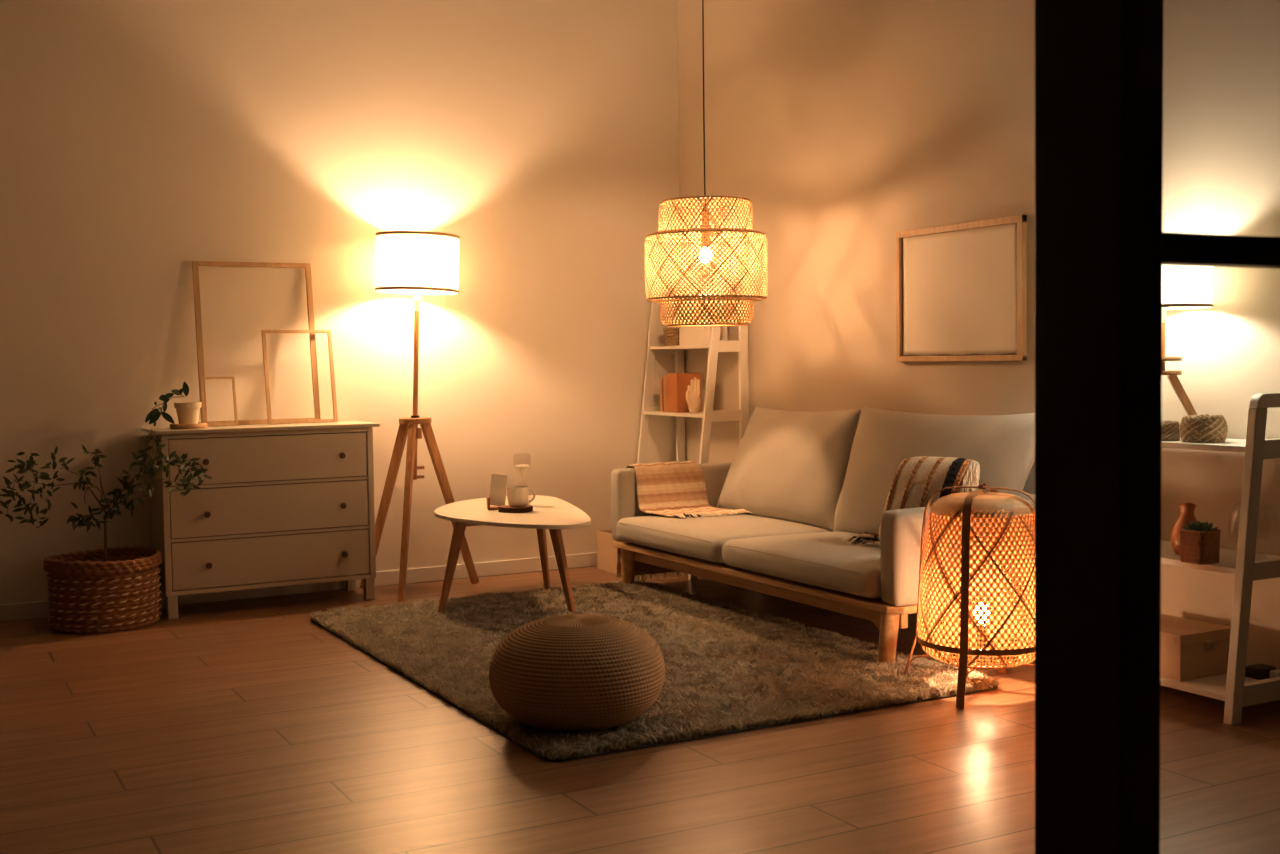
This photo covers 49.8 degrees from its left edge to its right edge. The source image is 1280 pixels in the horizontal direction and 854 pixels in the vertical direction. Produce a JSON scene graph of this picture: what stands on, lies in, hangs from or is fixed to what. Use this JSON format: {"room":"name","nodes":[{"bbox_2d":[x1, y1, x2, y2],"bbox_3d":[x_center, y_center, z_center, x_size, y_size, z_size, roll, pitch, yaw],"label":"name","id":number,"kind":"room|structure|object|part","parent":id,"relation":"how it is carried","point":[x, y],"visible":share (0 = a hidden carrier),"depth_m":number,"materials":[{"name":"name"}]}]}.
{"room":"living room","nodes":[
{"label":"living room","id":0,"kind":"room"},
{"bbox_2d":[0,0,679,604],"bbox_3d":[-3.108,-0.897,7.045,7.800,3.750,0.100,-2,3,-28],"label":"wall","id":1,"kind":"structure","parent":0,"point":[141,141],"depth_m":7.74,"materials":[{"name":"white paint"}]},
{"bbox_2d":[0,552,596,621],"bbox_3d":[-3.055,0.935,7.084,7.600,0.085,0.014,-2,3,-28],"label":"baseboard","id":2,"kind":"structure","parent":1,"relation":"attached to","point":[28,610],"depth_m":7.93,"materials":[{"name":"white paint"}]},
{"bbox_2d":[0,566,1279,853],"bbox_3d":[-0.772,1.202,2.877,7.800,0.100,9.800,-2,3,-28],"label":"floor","id":3,"kind":"structure","parent":0,"point":[239,726],"depth_m":4.39,"materials":[{"name":"brown wood"}]},
{"bbox_2d":[43,546,161,633],"bbox_3d":[-2.660,0.804,6.860,0.550,0.357,0.540,-2,3,-28],"label":"woven basket","id":4,"kind":"object","parent":3,"relation":"on","point":[88,594],"visible":0.99,"depth_m":6.66,"materials":[{"name":"beige wicker"}]},
{"bbox_2d":[0,421,211,561],"bbox_3d":[-2.647,0.366,6.845,1.019,0.783,0.452,-1,3,-11],"label":"tree","id":5,"kind":"object","parent":4,"relation":"in","point":[83,521],"visible":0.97,"depth_m":6.78,"materials":[{"name":"green plant"}]},
{"bbox_2d":[141,420,379,619],"bbox_3d":[-2.007,0.469,7.372,1.160,0.957,0.449,-2,3,-28],"label":"dresser","id":6,"kind":"object","parent":3,"relation":"on","point":[281,504],"visible":0.94,"depth_m":7.20,"materials":[{"name":"beige paint"}]},
{"bbox_3d":[-2.537,0.900,7.303,0.050,0.118,0.050,-2,3,-28],"label":"leg","id":7,"kind":"part","parent":6,"relation":"part of","materials":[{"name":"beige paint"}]},
{"bbox_3d":[-2.374,0.913,7.003,0.050,0.118,0.050,-2,3,-28],"label":"leg","id":8,"kind":"part","parent":6,"relation":"part of","materials":[{"name":"beige paint"}]},
{"bbox_2d":[169,422,206,428],"bbox_3d":[-2.320,-0.005,7.093,0.186,0.027,0.186,-2,3,-28],"label":"saucer","id":9,"kind":"object","parent":6,"relation":"on","point":[199,425],"visible":0.93,"depth_m":7.02,"materials":[{"name":"brown wood"}]},
{"bbox_2d":[145,381,201,423],"bbox_3d":[-2.387,-0.121,7.052,0.285,0.222,0.136,-2,3,-28],"label":"potted plant","id":10,"kind":"object","parent":9,"relation":"on","point":[187,412],"visible":0.93,"depth_m":7.03,"materials":[{"name":"green plant"}]},
{"bbox_3d":[-2.391,-0.124,7.020,0.186,0.129,0.027,-3,4,-42],"label":"stem","id":11,"kind":"part","parent":10,"relation":"part of","materials":[{"name":"green plant"}]},
{"bbox_3d":[-2.321,-0.070,7.090,0.136,0.114,0.136,-2,3,-28],"label":"pot","id":12,"kind":"part","parent":10,"relation":"part of","materials":[{"name":"beige ceramic"}]},
{"bbox_3d":[-2.207,0.178,7.016,0.033,0.033,0.035,-2,3,-28],"label":"knob","id":13,"kind":"part","parent":6,"relation":"part of","materials":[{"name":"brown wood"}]},
{"bbox_3d":[-2.203,0.445,7.029,0.033,0.033,0.035,-2,3,-28],"label":"knob","id":14,"kind":"part","parent":6,"relation":"part of","materials":[{"name":"brown wood"}]},
{"bbox_3d":[-2.200,0.707,7.042,0.033,0.033,0.035,-2,3,-28],"label":"knob","id":15,"kind":"part","parent":6,"relation":"part of","materials":[{"name":"brown wood"}]},
{"bbox_2d":[200,376,237,425],"bbox_3d":[-2.225,-0.136,7.295,0.180,0.260,0.065,-2,3,-28],"label":"picture frame","id":16,"kind":"object","parent":6,"relation":"on","point":[231,377],"visible":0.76,"depth_m":7.30,"materials":[{"name":"brown wood"}]},
{"bbox_2d":[192,261,320,424],"bbox_3d":[-2.071,-0.455,7.468,0.635,0.877,0.142,-2,3,-28],"label":"picture frame","id":17,"kind":"object","parent":6,"relation":"on","point":[195,270],"visible":0.88,"depth_m":7.46,"materials":[{"name":"brown wood"}]},
{"bbox_3d":[-1.925,0.163,7.198,1.020,0.233,0.018,-2,3,-28],"label":"drawer","id":18,"kind":"part","parent":6,"relation":"part of","materials":[{"name":"beige paint"}]},
{"bbox_3d":[-1.921,0.425,7.211,1.020,0.241,0.018,-2,3,-28],"label":"drawer","id":19,"kind":"part","parent":6,"relation":"part of","materials":[{"name":"beige paint"}]},
{"bbox_3d":[-1.918,0.690,7.224,1.020,0.238,0.018,-2,3,-28],"label":"drawer","id":20,"kind":"part","parent":6,"relation":"part of","materials":[{"name":"beige paint"}]},
{"bbox_2d":[261,330,337,423],"bbox_3d":[-1.852,-0.276,7.519,0.380,0.507,0.105,-2,3,-28],"label":"picture frame","id":21,"kind":"object","parent":6,"relation":"on","point":[263,332],"visible":1,"depth_m":7.51,"materials":[{"name":"brown wood"}]},
{"bbox_3d":[-1.586,0.152,7.351,0.033,0.033,0.035,-2,3,-28],"label":"knob","id":22,"kind":"part","parent":6,"relation":"part of","materials":[{"name":"brown wood"}]},
{"bbox_3d":[-1.633,0.864,7.792,0.050,0.118,0.050,-2,3,-28],"label":"leg","id":23,"kind":"part","parent":6,"relation":"part of","materials":[{"name":"beige paint"}]},
{"bbox_3d":[-1.470,0.876,7.491,0.050,0.118,0.050,-2,3,-28],"label":"leg","id":24,"kind":"part","parent":6,"relation":"part of","materials":[{"name":"beige paint"}]},
{"bbox_2d":[360,231,478,602],"bbox_3d":[-1.185,-0.075,7.700,0.650,2.001,0.614,-2,3,-28],"label":"floor lamp","id":25,"kind":"object","parent":3,"relation":"on","point":[415,263],"visible":0.97,"depth_m":7.56,"materials":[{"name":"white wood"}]},
{"bbox_3d":[-1.442,0.449,7.793,0.322,0.950,0.036,0,3,16],"label":"leg","id":26,"kind":"part","parent":25,"relation":"part of","materials":[{"name":"brown wood"}]},
{"bbox_3d":[-1.268,0.460,7.513,0.036,0.952,0.372,-1,3,5],"label":"leg","id":27,"kind":"part","parent":25,"relation":"part of","materials":[{"name":"brown wood"}]},
{"bbox_3d":[-1.256,-0.035,7.714,0.180,0.032,0.180,-2,3,-28],"label":"tripod plate","id":28,"kind":"part","parent":25,"relation":"part of","materials":[{"name":"brown wood"}]},
{"bbox_2d":[413,292,420,310],"bbox_3d":[-1.243,-0.698,7.694,0.046,0.111,0.044,-2,3,-28],"label":"socket","id":29,"kind":"object","parent":25,"relation":"attached to","point":[416,295],"depth_m":7.68,"materials":[{"name":"beige ceramic"}]},
{"bbox_3d":[-1.239,-0.909,7.687,0.470,0.327,0.458,-2,3,-28],"label":"lamp shade","id":30,"kind":"part","parent":25,"relation":"part of","materials":[{"name":"white fabric"}]},
{"bbox_3d":[-1.082,0.440,7.867,0.347,0.951,0.036,-3,4,-38],"label":"leg","id":31,"kind":"part","parent":25,"relation":"part of","materials":[{"name":"brown wood"}]},
{"bbox_2d":[596,529,616,573],"bbox_3d":[-0.117,0.755,8.369,0.178,0.235,0.308,-2,3,-28],"label":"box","id":32,"kind":"object","parent":3,"relation":"on","point":[606,553],"visible":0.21,"depth_m":8.36,"materials":[{"name":"cardboard"}]},
{"bbox_2d":[311,579,1002,761],"bbox_3d":[-0.143,0.979,6.128,1.920,0.008,2.940,-2,3,-28],"label":"rug","id":33,"kind":"object","parent":3,"relation":"on","point":[729,669],"visible":0.74,"depth_m":5.68,"materials":[{"name":"grey carpet"}]},
{"bbox_2d":[434,495,590,612],"bbox_3d":[-0.692,0.680,7.166,0.758,0.500,1.476,-1,3,-13],"label":"coffee table","id":34,"kind":"object","parent":33,"relation":"on","point":[554,514],"visible":0.86,"depth_m":6.90,"materials":[{"name":"beige paint"}]},
{"bbox_3d":[-0.943,0.704,6.924,0.162,0.482,0.040,-2,3,-28],"label":"leg","id":35,"kind":"part","parent":34,"relation":"part of","materials":[{"name":"brown wood"}]},
{"bbox_2d":[487,474,507,509],"bbox_3d":[-0.735,0.337,7.194,0.125,0.183,0.085,-1,3,-10],"label":"card holder","id":36,"kind":"object","parent":34,"relation":"on","point":[498,486],"visible":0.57,"depth_m":7.20,"materials":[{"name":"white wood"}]},
{"bbox_2d":[498,505,532,512],"bbox_3d":[-0.634,0.419,7.080,0.181,0.025,0.178,-2,3,-28],"label":"coaster","id":37,"kind":"object","parent":34,"relation":"on","point":[506,508],"visible":0.88,"depth_m":7.02,"materials":[{"name":"brown wood"}]},
{"bbox_2d":[507,486,534,506],"bbox_3d":[-0.617,0.356,7.092,0.136,0.099,0.114,-2,3,-28],"label":"mug","id":38,"kind":"object","parent":37,"relation":"on","point":[517,496],"visible":1,"depth_m":7.04,"materials":[{"name":"beige ceramic"}]},
{"bbox_3d":[-0.556,0.349,7.086,0.037,0.079,0.012,-1,3,0],"label":"handle","id":39,"kind":"part","parent":38,"relation":"part of","materials":[{"name":"beige ceramic"}]},
{"bbox_2d":[513,452,530,504],"bbox_3d":[-0.627,0.277,7.351,0.094,0.283,0.094,-2,3,-28],"label":"hourglass","id":40,"kind":"object","parent":34,"relation":"on","point":[521,469],"visible":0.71,"depth_m":7.33,"materials":[{"name":"clear glass"}]},
{"bbox_3d":[-0.526,0.670,7.487,0.040,0.482,0.162,0,3,16],"label":"leg","id":41,"kind":"part","parent":34,"relation":"part of","materials":[{"name":"brown wood"}]},
{"bbox_3d":[-0.390,0.697,6.895,0.162,0.482,0.040,1,4,39],"label":"leg","id":42,"kind":"part","parent":34,"relation":"part of","materials":[{"name":"brown wood"}]},
{"bbox_2d":[489,614,664,731],"bbox_3d":[-0.220,0.854,4.830,0.614,0.370,0.615,-2,3,-26],"label":"pouf","id":43,"kind":"object","parent":33,"relation":"on","point":[587,672],"visible":0.99,"depth_m":4.61,"materials":[{"name":"beige fabric"}]},
{"bbox_2d":[637,271,748,579],"bbox_3d":[0.277,-0.029,8.374,0.416,1.790,0.774,-2,3,-28],"label":"ladder bookshelf","id":44,"kind":"object","parent":3,"relation":"on","point":[708,414],"visible":0.39,"depth_m":8.12,"materials":[{"name":"white paint"}]},
{"bbox_3d":[0.098,-0.043,8.703,0.416,1.790,0.024,-2,3,-28],"label":"frame","id":45,"kind":"part","parent":44,"relation":"part of","materials":[{"name":"white paint"}]},
{"bbox_2d":[660,378,663,411],"bbox_3d":[0.203,-0.200,8.543,0.165,0.205,0.034,-2,3,-28],"label":"book","id":46,"kind":"object","parent":44,"relation":"on","point":[661,379],"visible":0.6,"depth_m":8.50,"materials":[{"name":"orange paper"}]},
{"bbox_2d":[663,376,666,411],"bbox_3d":[0.228,-0.206,8.500,0.170,0.222,0.044,-2,3,-28],"label":"book","id":47,"kind":"object","parent":44,"relation":"on","point":[664,377],"visible":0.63,"depth_m":8.46,"materials":[{"name":"orange paper"}]},
{"bbox_2d":[663,328,679,345],"bbox_3d":[0.231,-0.557,8.531,0.175,0.110,0.172,-2,3,-28],"label":"basket","id":48,"kind":"object","parent":44,"relation":"on","point":[671,335],"visible":0.48,"depth_m":8.46,"materials":[{"name":"brown wicker"}]},
{"bbox_2d":[667,373,701,412],"bbox_3d":[0.270,-0.209,8.408,0.170,0.236,0.130,-2,3,-28],"label":"book","id":49,"kind":"object","parent":44,"relation":"on","point":[677,383],"visible":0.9,"depth_m":8.34,"materials":[{"name":"brown paper"}]},
{"bbox_2d":[686,377,700,412],"bbox_3d":[0.312,-0.188,8.182,0.086,0.214,0.054,-2,3,-28],"label":"sculpture","id":50,"kind":"object","parent":44,"relation":"on","point":[693,400],"visible":1,"depth_m":8.17,"materials":[{"name":"beige"}]},
{"bbox_2d":[679,327,727,344],"bbox_3d":[0.379,-0.568,8.288,0.178,0.150,0.288,-2,3,-28],"label":"storage box","id":51,"kind":"object","parent":44,"relation":"on","point":[687,335],"visible":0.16,"depth_m":8.20,"materials":[{"name":"beige paper"}]},
{"bbox_3d":[0.455,-0.015,8.044,0.416,1.790,0.024,-2,3,-28],"label":"frame","id":52,"kind":"part","parent":44,"relation":"part of","materials":[{"name":"white paint"}]},
{"bbox_2d":[611,406,1034,663],"bbox_3d":[0.787,0.417,6.765,0.927,1.028,2.549,-2,3,-28],"label":"sofa","id":53,"kind":"object","parent":3,"relation":"on","point":[810,483],"visible":0.8,"depth_m":6.63,"materials":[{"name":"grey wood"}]},
{"bbox_3d":[-0.068,0.774,7.692,0.077,0.248,0.132,-1,3,-6],"label":"leg","id":54,"kind":"part","parent":53,"relation":"part of","materials":[{"name":"brown wood"}]},
{"bbox_3d":[0.231,0.419,7.841,0.857,0.406,0.127,-2,3,-28],"label":"arm","id":55,"kind":"part","parent":53,"relation":"part of","materials":[{"name":"grey fabric"}]},
{"bbox_2d":[616,461,751,580],"bbox_3d":[0.235,0.544,7.623,0.546,0.681,0.579,-2,3,-28],"label":"throw blanket","id":56,"kind":"object","parent":53,"relation":"on","point":[669,489],"visible":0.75,"depth_m":7.71,"materials":[{"name":"beige fabric"}]},
{"bbox_2d":[616,512,833,562],"bbox_3d":[0.465,0.558,7.287,0.836,0.146,1.095,-2,3,-28],"label":"seat cushion","id":57,"kind":"object","parent":53,"relation":"on","point":[701,539],"depth_m":7.06,"materials":[{"name":"grey fabric"}]},
{"bbox_2d":[716,407,860,530],"bbox_3d":[0.778,0.196,7.408,0.288,0.610,1.130,-2,3,-28],"label":"cushion","id":58,"kind":"object","parent":53,"relation":"on","point":[788,467],"depth_m":7.21,"materials":[{"name":"grey fabric"}]},
{"bbox_2d":[722,532,880,598],"bbox_3d":[1.005,0.600,6.291,0.836,0.146,1.168,-2,3,-28],"label":"seat cushion","id":59,"kind":"object","parent":53,"relation":"on","point":[822,563],"depth_m":6.09,"materials":[{"name":"grey fabric"}]},
{"bbox_3d":[0.800,0.677,6.803,0.870,0.032,2.500,-2,3,-28],"label":"board","id":60,"kind":"part","parent":53,"relation":"part of","materials":[{"name":"brown wood"}]},
{"bbox_3d":[1.018,0.861,5.643,0.079,0.240,0.099,-2,3,-28],"label":"leg","id":61,"kind":"part","parent":53,"relation":"part of","materials":[{"name":"brown wood"}]},
{"bbox_2d":[844,456,979,543],"bbox_3d":[1.200,0.331,6.044,0.203,0.411,0.699,-3,4,-41],"label":"throw blanket","id":62,"kind":"object","parent":53,"relation":"on","point":[916,479],"visible":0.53,"depth_m":5.93,"materials":[{"name":"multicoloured fabric"}]},
{"bbox_2d":[834,406,1034,533],"bbox_3d":[1.357,0.230,6.358,0.298,0.630,1.300,-2,3,-28],"label":"cushion","id":63,"kind":"object","parent":53,"relation":"on","point":[876,441],"depth_m":6.43,"materials":[{"name":"grey fabric"}]},
{"bbox_3d":[1.366,0.514,5.747,0.857,0.389,0.130,-2,3,-28],"label":"arm","id":64,"kind":"part","parent":53,"relation":"part of","materials":[{"name":"grey fabric"}]},
{"bbox_3d":[1.654,0.836,5.960,0.077,0.242,0.108,0,3,9],"label":"leg","id":65,"kind":"part","parent":53,"relation":"part of","materials":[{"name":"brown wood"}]},
{"bbox_3d":[1.131,0.448,6.973,0.115,0.400,2.490,-2,3,-28],"label":"panel","id":66,"kind":"part","parent":53,"relation":"part of","materials":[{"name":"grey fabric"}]},
{"bbox_2d":[903,483,1034,708],"bbox_3d":[1.303,0.608,5.257,0.485,0.795,0.485,-2,3,-17],"label":"lamp","id":67,"kind":"object","parent":3,"relation":"on","point":[965,507],"visible":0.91,"depth_m":5.08,"materials":[{"name":"orange wicker"}]},
{"bbox_3d":[1.304,0.710,5.262,0.064,0.080,0.063,-2,3,-28],"label":"light bulb","id":68,"kind":"part","parent":67,"relation":"part of","materials":[{"name":"white glass"}]},
{"bbox_3d":[1.298,0.288,5.242,0.393,0.073,0.393,-2,3,-28],"label":"crown","id":69,"kind":"part","parent":67,"relation":"part of","materials":[{"name":"wicker"}]},
{"bbox_2d":[972,624,995,661],"bbox_3d":[1.306,0.821,5.268,0.100,0.132,0.100,-2,3,-28],"label":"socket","id":70,"kind":"object","parent":67,"relation":"attached to","point":[984,626],"depth_m":5.25,"materials":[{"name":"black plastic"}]},
{"bbox_2d":[1160,393,1279,724],"bbox_3d":[2.016,0.433,5.161,0.442,1.132,0.821,-2,3,-28],"label":"ladder shelf","id":71,"kind":"object","parent":3,"relation":"on","point":[1238,691],"visible":0.33,"depth_m":4.75,"materials":[{"name":"white paint"}]},
{"bbox_2d":[1161,420,1179,440],"bbox_3d":[1.963,0.013,5.147,0.103,0.074,0.104,-2,3,-28],"label":"basket","id":72,"kind":"object","parent":71,"relation":"on","point":[1170,430],"visible":0.58,"depth_m":5.10,"materials":[{"name":"beige wicker"}]},
{"bbox_2d":[1170,503,1197,554],"bbox_3d":[2.020,0.374,5.096,0.116,0.199,0.116,-2,3,-28],"label":"vase","id":73,"kind":"object","parent":71,"relation":"on","point":[1187,509],"visible":0.57,"depth_m":5.07,"materials":[{"name":"orange ceramic"}]},
{"bbox_2d":[1162,265,1213,415],"bbox_3d":[1.983,-0.310,5.243,0.359,0.717,0.359,-2,3,-28],"label":"table lamp","id":74,"kind":"object","parent":71,"relation":"on","point":[1183,287],"visible":0.35,"depth_m":5.07,"materials":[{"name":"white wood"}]},
{"bbox_2d":[1162,307,1166,322],"bbox_3d":[1.981,-0.438,5.237,0.036,0.085,0.036,-2,3,-28],"label":"socket","id":75,"kind":"object","parent":74,"relation":"attached to","point":[1163,308],"depth_m":5.22,"materials":[{"name":"beige ceramic"}]},
{"bbox_3d":[1.985,-0.205,5.248,0.146,0.016,0.146,-2,3,-28],"label":"round plate","id":76,"kind":"part","parent":74,"relation":"part of","materials":[{"name":"brown wood"}]},
{"bbox_3d":[1.984,-0.258,5.246,0.146,0.016,0.146,-2,3,-28],"label":"round plate","id":77,"kind":"part","parent":74,"relation":"part of","materials":[{"name":"brown wood"}]},
{"bbox_3d":[2.086,-0.079,5.255,0.153,0.252,0.022,-1,3,0],"label":"leg","id":78,"kind":"part","parent":74,"relation":"part of","materials":[{"name":"brown wood"}]},
{"bbox_3d":[1.980,-0.558,5.231,0.356,0.213,0.356,-2,3,-28],"label":"lamp shade","id":79,"kind":"part","parent":74,"relation":"part of","materials":[{"name":"white fabric"}]},
{"bbox_2d":[1160,614,1230,680],"bbox_3d":[1.970,0.820,5.187,0.287,0.168,0.385,-2,3,-28],"label":"storage box","id":80,"kind":"object","parent":71,"relation":"on","point":[1190,649],"visible":0.57,"depth_m":5.02,"materials":[{"name":"cardboard"}]},
{"bbox_3d":[1.971,0.755,5.184,0.283,0.038,0.385,-2,3,-28],"label":"lid","id":81,"kind":"part","parent":80,"relation":"part of","materials":[{"name":"cardboard"}]},
{"bbox_3d":[2.072,0.798,5.024,0.046,0.044,0.004,-2,3,-28],"label":"metal ring pull","id":82,"kind":"part","parent":80,"relation":"part of","materials":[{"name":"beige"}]},
{"bbox_2d":[1179,521,1220,564],"bbox_3d":[1.994,0.408,4.912,0.117,0.146,0.118,-2,3,-28],"label":"succulent planter","id":83,"kind":"object","parent":71,"relation":"on","point":[1200,542],"visible":1,"depth_m":4.88,"materials":[{"name":"brown wood"}]},
{"bbox_2d":[1179,413,1227,442],"bbox_3d":[2.056,0.003,5.037,0.168,0.102,0.168,-2,3,-28],"label":"basket","id":84,"kind":"object","parent":71,"relation":"on","point":[1200,428],"visible":1,"depth_m":4.97,"materials":[{"name":"beige wicker"}]},
{"bbox_3d":[2.203,0.448,4.816,0.442,1.132,0.036,-2,3,-28],"label":"frame","id":85,"kind":"part","parent":71,"relation":"part of","materials":[{"name":"white paint"}]},
{"bbox_2d":[1245,663,1279,679],"bbox_3d":[2.276,0.888,4.989,0.123,0.042,0.128,-2,3,-28],"label":"power adapter","id":86,"kind":"object","parent":71,"relation":"on","point":[1260,671],"visible":0.79,"depth_m":4.97,"materials":[{"name":"black plastic"}]},
{"bbox_2d":[677,0,1279,669],"bbox_3d":[2.610,-0.857,4.568,0.100,3.750,9.700,-2,3,-28],"label":"wall","id":87,"kind":"structure","parent":0,"point":[846,126],"depth_m":6.64,"materials":[{"name":"beige paint"}]},
{"bbox_2d":[896,215,1026,361],"bbox_3d":[1.497,-0.633,6.506,0.030,0.645,0.874,-2,3,-28],"label":"framed picture","id":88,"kind":"object","parent":87,"relation":"attached to","point":[961,288],"visible":1,"depth_m":6.47,"materials":[{"name":"beige paper"}]},
{"bbox_2d":[924,608,1013,635],"bbox_3d":[2.565,0.974,4.668,0.014,0.085,9.586,-2,3,-28],"label":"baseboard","id":89,"kind":"structure","parent":87,"relation":"attached to","point":[971,608],"depth_m":6.58,"materials":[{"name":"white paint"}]},
{"bbox_2d":[1035,0,1279,853],"bbox_3d":[1.923,-0.732,2.220,3.347,3.750,0.124,-2,3,-28],"label":"window","id":90,"kind":"structure","parent":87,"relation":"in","point":[1102,248],"depth_m":1.44,"materials":[{"name":"black metal"}]},
{"bbox_3d":[0.477,-0.673,1.440,0.059,3.750,0.124,-2,3,-28],"label":"frame post","id":91,"kind":"part","parent":90,"relation":"part of","materials":[{"name":"black metal"}]},
{"bbox_3d":[-0.826,-2.643,2.689,7.800,0.100,9.800,-2,3,-28],"label":"ceiling","id":92,"kind":"structure","parent":0,"visible":0},
{"bbox_2d":[644,0,768,326],"bbox_3d":[0.323,-1.664,6.960,0.630,2.304,0.631,-1,3,0],"label":"pendant lamp","id":93,"kind":"object","parent":92,"relation":"hanging from","point":[701,307],"visible":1,"depth_m":6.80,"materials":[{"name":"beige wicker"}]},
{"bbox_3d":[0.319,-1.952,6.946,0.009,1.690,0.017,1,3,28],"label":"hanging cord","id":94,"kind":"part","parent":93,"relation":"part of","materials":[{"name":"black plastic"}]},
{"bbox_3d":[0.330,-1.146,6.985,0.452,0.009,0.452,-2,3,-28],"label":"woven lid","id":95,"kind":"part","parent":93,"relation":"part of","materials":[{"name":"beige wicker"}]},
{"bbox_3d":[0.334,-0.869,6.999,0.066,0.080,0.066,-2,3,-28],"label":"light bulb","id":96,"kind":"part","parent":93,"relation":"part of","materials":[{"name":"white glass"}]}
]}

